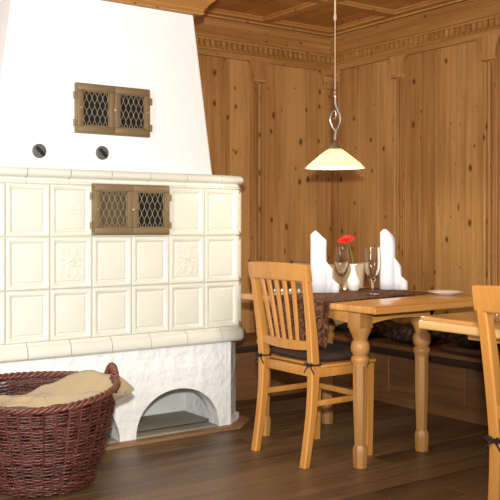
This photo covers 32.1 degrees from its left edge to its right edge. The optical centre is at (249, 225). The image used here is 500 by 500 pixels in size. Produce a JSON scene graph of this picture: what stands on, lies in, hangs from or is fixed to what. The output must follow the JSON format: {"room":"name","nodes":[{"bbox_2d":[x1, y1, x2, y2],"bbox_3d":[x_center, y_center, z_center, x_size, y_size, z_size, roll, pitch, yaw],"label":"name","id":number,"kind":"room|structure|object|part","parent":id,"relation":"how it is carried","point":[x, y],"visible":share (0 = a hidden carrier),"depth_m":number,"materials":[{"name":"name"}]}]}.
{"room":"rustic restaurant dining room","nodes":[
{"label":"rustic restaurant dining room","id":0,"kind":"room"},
{"bbox_2d":[0,389,488,499],"bbox_3d":[0.006,1.140,2.360,5.949,0.020,6.236,0,0,-35],"label":"floor","id":1,"kind":"structure","parent":0,"point":[223,465],"depth_m":4.12,"materials":[{"name":"brown wood"}]},
{"bbox_2d":[0,362,120,497],"bbox_3d":[-0.910,0.879,3.822,0.678,0.506,0.677,0,0,32],"label":"wicker basket","id":2,"kind":"object","parent":1,"relation":"on","point":[21,474],"visible":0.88,"depth_m":3.59,"materials":[{"name":"brown wicker"}]},
{"bbox_2d":[0,370,133,415],"bbox_3d":[-0.886,0.739,3.804,0.596,0.134,0.597,0,0,31],"label":"lining","id":3,"kind":"object","parent":2,"relation":"in","point":[73,387],"visible":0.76,"depth_m":3.95,"materials":[{"name":"beige fabric"}]},
{"bbox_3d":[-0.634,0.680,3.994,0.041,0.108,0.129,0,0,-33],"label":"handle","id":4,"kind":"part","parent":2,"relation":"part of","materials":[{"name":"brown wicker"}]},
{"bbox_2d":[0,0,245,456],"bbox_3d":[-0.983,-0.018,4.841,1.765,2.297,1.050,0,0,-35],"label":"stove","id":5,"kind":"object","parent":1,"relation":"on","point":[120,241],"visible":0.98,"depth_m":4.50,"materials":[{"name":"white paint"}]},
{"bbox_3d":[-1.034,-0.370,4.292,0.049,0.049,0.022,0,0,-35],"label":"damper handle","id":6,"kind":"part","parent":5,"relation":"part of","materials":[{"name":"black metal"}]},
{"bbox_3d":[-0.788,-0.600,4.455,0.206,0.242,0.014,0,0,-35],"label":"grate door","id":7,"kind":"part","parent":5,"relation":"part of","materials":[{"name":"brown metal"}]},
{"bbox_3d":[-0.802,-0.600,4.474,0.158,0.188,0.002,0,0,-35],"label":"plate","id":8,"kind":"part","parent":5,"relation":"part of","materials":[{"name":"black"}]},
{"bbox_3d":[-0.757,-0.378,4.490,0.049,0.049,0.022,0,0,-35],"label":"damper handle","id":9,"kind":"part","parent":5,"relation":"part of","materials":[{"name":"black metal"}]},
{"bbox_2d":[0,0,211,174],"bbox_3d":[-0.996,-0.724,4.907,1.276,0.886,0.927,0,0,-35],"label":"hood","id":10,"kind":"object","parent":5,"relation":"attached to","point":[48,48],"depth_m":4.48,"materials":[{"name":"white paint"}]},
{"bbox_3d":[-0.709,-0.084,4.450,0.168,0.194,0.002,0,0,-35],"label":"plate","id":11,"kind":"part","parent":5,"relation":"part of","materials":[{"name":"brown metal"}]},
{"bbox_3d":[-0.695,-0.084,4.431,0.216,0.248,0.014,0,0,-35],"label":"grate door","id":12,"kind":"part","parent":5,"relation":"part of","materials":[{"name":"brown metal"}]},
{"bbox_3d":[-0.619,-0.600,4.576,0.206,0.242,0.014,0,0,-35],"label":"grate door","id":13,"kind":"part","parent":5,"relation":"part of","materials":[{"name":"brown metal"}]},
{"bbox_3d":[-0.632,-0.600,4.595,0.158,0.188,0.002,0,0,-35],"label":"plate","id":14,"kind":"part","parent":5,"relation":"part of","materials":[{"name":"black"}]},
{"bbox_3d":[-0.531,-0.084,4.576,0.168,0.194,0.002,0,0,-35],"label":"plate","id":15,"kind":"part","parent":5,"relation":"part of","materials":[{"name":"black metal"}]},
{"bbox_3d":[-0.518,-0.084,4.557,0.216,0.248,0.014,0,0,-35],"label":"grate door","id":16,"kind":"part","parent":5,"relation":"part of","materials":[{"name":"brown metal"}]},
{"bbox_2d":[102,0,215,18],"bbox_3d":[-0.966,-1.321,4.858,1.263,0.307,1.042,0,0,-35],"label":"trim","id":17,"kind":"structure","parent":5,"relation":"on","point":[196,8],"depth_m":4.71,"materials":[{"name":"brown wood"}]},
{"bbox_2d":[36,415,250,459],"bbox_3d":[-0.780,1.123,4.685,1.720,0.014,0.565,0,0,-35],"label":"trim","id":18,"kind":"structure","parent":1,"relation":"on","point":[239,423],"depth_m":4.66,"materials":[{"name":"brown wood"}]},
{"bbox_2d":[236,332,321,400],"bbox_3d":[-0.004,0.943,5.902,0.988,0.375,0.415,0,0,-35],"label":"bench","id":19,"kind":"object","parent":1,"relation":"on","point":[246,348],"visible":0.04,"depth_m":5.68,"materials":[{"name":"brown wood"}]},
{"bbox_3d":[0.107,0.801,5.747,0.988,0.037,0.035,0,0,-35],"label":"rail","id":20,"kind":"part","parent":19,"relation":"part of","materials":[{"name":"brown wood"}]},
{"bbox_2d":[248,261,375,468],"bbox_3d":[0.300,0.652,4.345,0.480,0.956,0.470,0,0,-35],"label":"dining chair","id":21,"kind":"object","parent":1,"relation":"on","point":[259,271],"visible":0.91,"depth_m":4.23,"materials":[{"name":"orange wood"}]},
{"bbox_3d":[0.051,0.688,4.412,0.097,0.885,0.052,0,0,-35],"label":"leg","id":22,"kind":"part","parent":21,"relation":"part of","materials":[{"name":"orange wood"}]},
{"bbox_3d":[0.130,0.219,4.223,0.061,0.090,0.470,0,0,-35],"label":"crest rail","id":23,"kind":"part","parent":21,"relation":"part of","materials":[{"name":"orange wood"}]},
{"bbox_3d":[0.174,0.570,4.255,0.040,0.050,0.380,0,0,-35],"label":"rail","id":24,"kind":"part","parent":21,"relation":"part of","materials":[{"name":"orange wood"}]},
{"bbox_3d":[0.283,0.688,4.087,0.097,0.885,0.052,0,0,-35],"label":"leg","id":25,"kind":"part","parent":21,"relation":"part of","materials":[{"name":"orange wood"}]},
{"bbox_2d":[255,343,368,374],"bbox_3d":[0.327,0.649,4.355,0.425,0.085,0.482,0,0,-35],"label":"seat cushion","id":26,"kind":"object","parent":21,"relation":"on","point":[333,352],"visible":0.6,"depth_m":4.24,"materials":[{"name":"brown fabric"}]},
{"bbox_3d":[0.351,0.902,4.627,0.042,0.455,0.042,0,0,-35],"label":"leg","id":27,"kind":"part","parent":21,"relation":"part of","materials":[{"name":"orange wood"}]},
{"bbox_3d":[0.329,0.692,4.365,0.370,0.047,0.434,0,0,-35],"label":"seat frame","id":28,"kind":"part","parent":21,"relation":"part of","materials":[{"name":"orange wood"}]},
{"bbox_3d":[0.353,0.664,4.382,0.350,0.016,0.450,0,0,-35],"label":"seat","id":29,"kind":"part","parent":21,"relation":"part of","materials":[{"name":"orange wood"}]},
{"bbox_3d":[0.583,0.902,4.301,0.042,0.455,0.042,0,0,-35],"label":"leg","id":30,"kind":"part","parent":21,"relation":"part of","materials":[{"name":"orange wood"}]},
{"bbox_2d":[241,286,473,468],"bbox_3d":[0.646,0.750,4.636,0.965,0.760,1.062,0,0,-35],"label":"dining table","id":31,"kind":"object","parent":1,"relation":"on","point":[360,316],"visible":0.63,"depth_m":4.21,"materials":[{"name":"brown wood"}]},
{"bbox_3d":[0.079,0.767,4.712,0.110,0.726,0.110,0,0,-35],"label":"leg","id":32,"kind":"part","parent":31,"relation":"part of","materials":[{"name":"brown wood"}]},
{"bbox_3d":[0.444,0.767,4.996,0.110,0.726,0.110,0,0,-35],"label":"leg","id":33,"kind":"part","parent":31,"relation":"part of","materials":[{"name":"brown wood"}]},
{"bbox_2d":[268,288,430,347],"bbox_3d":[0.543,0.474,4.641,0.920,0.222,0.469,0,0,-44],"label":"table runner","id":34,"kind":"object","parent":31,"relation":"on","point":[322,301],"visible":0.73,"depth_m":4.39,"materials":[{"name":"brown fabric"}]},
{"bbox_2d":[310,231,338,292],"bbox_3d":[0.409,0.196,4.771,0.158,0.338,0.063,0,0,0],"label":"napkin","id":35,"kind":"object","parent":34,"relation":"on","point":[322,273],"visible":0.99,"depth_m":4.74,"materials":[{"name":"white fabric"}]},
{"bbox_2d":[333,246,348,289],"bbox_3d":[0.518,0.239,4.928,0.090,0.245,0.090,0,0,-35],"label":"wine glass","id":36,"kind":"object","parent":34,"relation":"on","point":[341,254],"visible":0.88,"depth_m":4.90,"materials":[{"name":"clear glass"}]},
{"bbox_2d":[347,264,359,290],"bbox_3d":[0.582,0.288,4.885,0.078,0.147,0.078,0,0,-35],"label":"bud vase","id":37,"kind":"object","parent":34,"relation":"on","point":[353,281],"visible":1,"depth_m":4.86,"materials":[{"name":"white ceramic"}]},
{"bbox_2d":[338,235,355,263],"bbox_3d":[0.540,0.170,4.883,0.103,0.239,0.107,0,0,-35],"label":"gerbera","id":38,"kind":"object","parent":37,"relation":"in","point":[344,238],"visible":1,"depth_m":4.88,"materials":[{"name":"red plant"}]},
{"bbox_2d":[364,247,380,294],"bbox_3d":[0.644,0.237,4.577,0.090,0.250,0.090,0,0,-35],"label":"wine glass","id":39,"kind":"object","parent":34,"relation":"on","point":[372,255],"visible":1,"depth_m":4.54,"materials":[{"name":"clear glass"}]},
{"bbox_2d":[380,229,407,289],"bbox_3d":[0.824,0.191,4.997,0.158,0.348,0.063,0,0,0],"label":"napkin","id":40,"kind":"object","parent":34,"relation":"on","point":[391,278],"visible":0.99,"depth_m":4.97,"materials":[{"name":"white fabric"}]},
{"bbox_3d":[0.517,0.767,4.080,0.110,0.726,0.110,0,0,-35],"label":"leg","id":41,"kind":"part","parent":31,"relation":"part of","materials":[{"name":"brown wood"}]},
{"bbox_3d":[0.865,0.767,4.385,0.110,0.726,0.110,0,0,-35],"label":"leg","id":42,"kind":"part","parent":31,"relation":"part of","materials":[{"name":"brown wood"}]},
{"bbox_2d":[428,290,463,294],"bbox_3d":[1.053,0.359,4.681,0.195,0.019,0.195,0,0,-35],"label":"saucer","id":43,"kind":"object","parent":31,"relation":"on","point":[437,292],"visible":1,"depth_m":4.65,"materials":[{"name":"white ceramic"}]},
{"bbox_2d":[333,327,499,426],"bbox_3d":[1.643,0.943,4.817,0.429,0.375,4.135,0,0,-35],"label":"bench","id":44,"kind":"object","parent":1,"relation":"on","point":[456,384],"visible":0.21,"depth_m":5.24,"materials":[{"name":"brown wood"}]},
{"bbox_2d":[290,261,364,326],"bbox_3d":[0.561,0.498,6.285,0.562,0.489,0.168,0,0,8],"label":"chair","id":45,"kind":"object","parent":44,"relation":"on","point":[360,269],"visible":0.09,"depth_m":6.25,"materials":[{"name":"dark brown patterned fabric"}]},
{"bbox_2d":[337,319,400,336],"bbox_3d":[0.836,0.693,5.958,0.360,0.124,0.360,0,0,-33],"label":"throw pillow","id":46,"kind":"object","parent":44,"relation":"on","point":[384,324],"visible":0.3,"depth_m":5.84,"materials":[{"name":"fabric"}]},
{"bbox_3d":[1.607,0.801,4.533,0.040,0.042,3.715,0,0,-35],"label":"rail","id":47,"kind":"part","parent":44,"relation":"part of","materials":[{"name":"brown wood"}]},
{"bbox_2d":[377,323,441,342],"bbox_3d":[1.071,0.693,5.628,0.360,0.124,0.360,0,0,-38],"label":"throw pillow","id":48,"kind":"object","parent":44,"relation":"on","point":[404,332],"visible":0.52,"depth_m":5.53,"materials":[{"name":"fabric"}]},
{"bbox_3d":[1.493,0.976,4.704,0.037,0.308,4.126,0,0,-35],"label":"panel","id":49,"kind":"part","parent":44,"relation":"part of","materials":[{"name":"brown wood"}]},
{"bbox_2d":[441,344,499,358],"bbox_3d":[1.606,0.737,4.904,0.330,0.034,1.120,0,0,-35],"label":"bench cushion","id":50,"kind":"object","parent":44,"relation":"on","point":[456,348],"visible":0.51,"depth_m":5.14,"materials":[{"name":"brown fabric"}]},
{"bbox_2d":[435,332,499,347],"bbox_3d":[1.369,0.658,5.177,0.400,0.124,0.380,0,0,-41],"label":"throw pillow","id":51,"kind":"object","parent":50,"relation":"on","point":[460,339],"visible":0.31,"depth_m":5.08,"materials":[{"name":"fabric"}]},
{"bbox_2d":[419,311,499,343],"bbox_3d":[1.469,0.749,3.307,1.008,0.762,1.320,0,0,-35],"label":"dining table","id":52,"kind":"object","parent":1,"relation":"on","point":[466,323],"visible":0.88,"depth_m":3.44,"materials":[{"name":"brown wood"}]},
{"bbox_3d":[1.472,0.400,3.302,1.008,0.036,1.307,0,0,-35],"label":"frame","id":53,"kind":"part","parent":52,"relation":"part of","materials":[{"name":"brown wood"}]},
{"bbox_2d":[493,314,499,321],"bbox_3d":[0.961,0.333,3.363,0.055,0.070,0.055,0,0,-35],"label":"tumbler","id":54,"kind":"object","parent":52,"relation":"on","point":[496,317],"visible":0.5,"depth_m":3.35,"materials":[{"name":"clear glass"}]},
{"bbox_2d":[472,285,499,499],"bbox_3d":[0.991,0.652,2.594,0.480,0.956,0.470,0,0,-35],"label":"dining chair","id":55,"kind":"object","parent":1,"relation":"on","point":[486,298],"visible":0.88,"depth_m":2.64,"materials":[{"name":"orange wood"}]},
{"bbox_3d":[0.820,0.219,2.473,0.061,0.090,0.470,0,0,-35],"label":"crest rail","id":56,"kind":"part","parent":55,"relation":"part of","materials":[{"name":"orange wood"}]},
{"bbox_2d":[483,435,499,451],"bbox_3d":[1.017,0.649,2.605,0.425,0.085,0.482,0,0,-35],"label":"seat cushion","id":57,"kind":"object","parent":55,"relation":"on","point":[490,440],"visible":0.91,"depth_m":2.65,"materials":[{"name":"brown fabric"}]},
{"bbox_2d":[198,21,322,332],"bbox_3d":[-1.807,-0.198,4.953,6.010,2.655,0.090,0,0,-35],"label":"wall","id":58,"kind":"structure","parent":0,"point":[292,95],"depth_m":6.31,"materials":[{"name":"brown wood"}]},
{"bbox_2d":[247,59,270,332],"bbox_3d":[0.062,-0.203,6.208,0.205,1.945,0.042,0,0,-35],"label":"trim","id":59,"kind":"structure","parent":58,"relation":"attached to","point":[258,69],"depth_m":6.20,"materials":[{"name":"brown wood"}]},
{"bbox_2d":[194,16,330,71],"bbox_3d":[-0.324,-1.298,5.923,2.350,0.255,0.052,0,0,-35],"label":"trim","id":60,"kind":"structure","parent":58,"relation":"attached to","point":[215,37],"depth_m":6.20,"materials":[{"name":"brown wood"}]},
{"bbox_2d":[320,70,339,263],"bbox_3d":[0.605,-0.201,6.553,0.110,1.941,0.110,0,0,-35],"label":"trim","id":61,"kind":"structure","parent":58,"relation":"attached to","point":[329,177],"depth_m":6.58,"materials":[{"name":"brown wood"}]},
{"bbox_2d":[208,0,427,27],"bbox_3d":[0.006,-1.505,2.360,5.950,0.060,6.237,0,0,-35],"label":"ceiling","id":62,"kind":"structure","parent":0,"point":[322,16],"depth_m":5.93,"materials":[{"name":"brown wood"}]},
{"bbox_2d":[202,0,467,36],"bbox_3d":[0.006,-1.456,2.360,5.950,0.041,6.237,0,0,-35],"label":"trim","id":63,"kind":"structure","parent":62,"relation":"attached to","point":[382,15],"depth_m":5.99,"materials":[{"name":"brown wood"}]},
{"bbox_2d":[305,0,365,169],"bbox_3d":[0.450,-0.890,4.600,0.322,1.170,0.322,0,0,-35],"label":"pendant lamp","id":64,"kind":"object","parent":62,"relation":"hanging from","point":[334,158],"visible":1,"depth_m":4.57,"materials":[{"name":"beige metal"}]},
{"bbox_3d":[0.451,-0.580,4.600,0.063,0.280,0.020,0,0,-9],"label":"curled stem","id":65,"kind":"part","parent":64,"relation":"part of","materials":[{"name":"silver metal"}]},
{"bbox_3d":[0.450,-0.358,4.600,0.322,0.105,0.322,0,0,-35],"label":"lamp shade","id":66,"kind":"part","parent":64,"relation":"part of","materials":[{"name":"white glass"}]},
{"bbox_2d":[338,41,499,341],"bbox_3d":[2.438,-0.198,4.150,0.090,2.655,6.327,0,0,-35],"label":"wall","id":67,"kind":"structure","parent":0,"point":[444,86],"depth_m":5.84,"materials":[{"name":"brown wood"}]},
{"bbox_2d":[388,54,408,323],"bbox_3d":[1.027,-0.203,6.020,0.042,1.945,0.194,0,0,-35],"label":"trim","id":68,"kind":"structure","parent":67,"relation":"attached to","point":[398,63],"depth_m":6.01,"materials":[{"name":"brown wood"}]},
{"bbox_2d":[330,0,499,70],"bbox_3d":[2.407,-1.298,4.073,0.052,0.255,6.237,0,0,-35],"label":"trim","id":69,"kind":"structure","parent":67,"relation":"attached to","point":[463,22],"depth_m":5.84,"materials":[{"name":"brown wood"}]},
{"bbox_2d":[475,33,499,284],"bbox_3d":[1.482,-0.203,5.380,0.042,1.945,0.225,0,0,-35],"label":"trim","id":70,"kind":"structure","parent":67,"relation":"attached to","point":[489,45],"depth_m":5.37,"materials":[{"name":"brown wood"}]}
]}

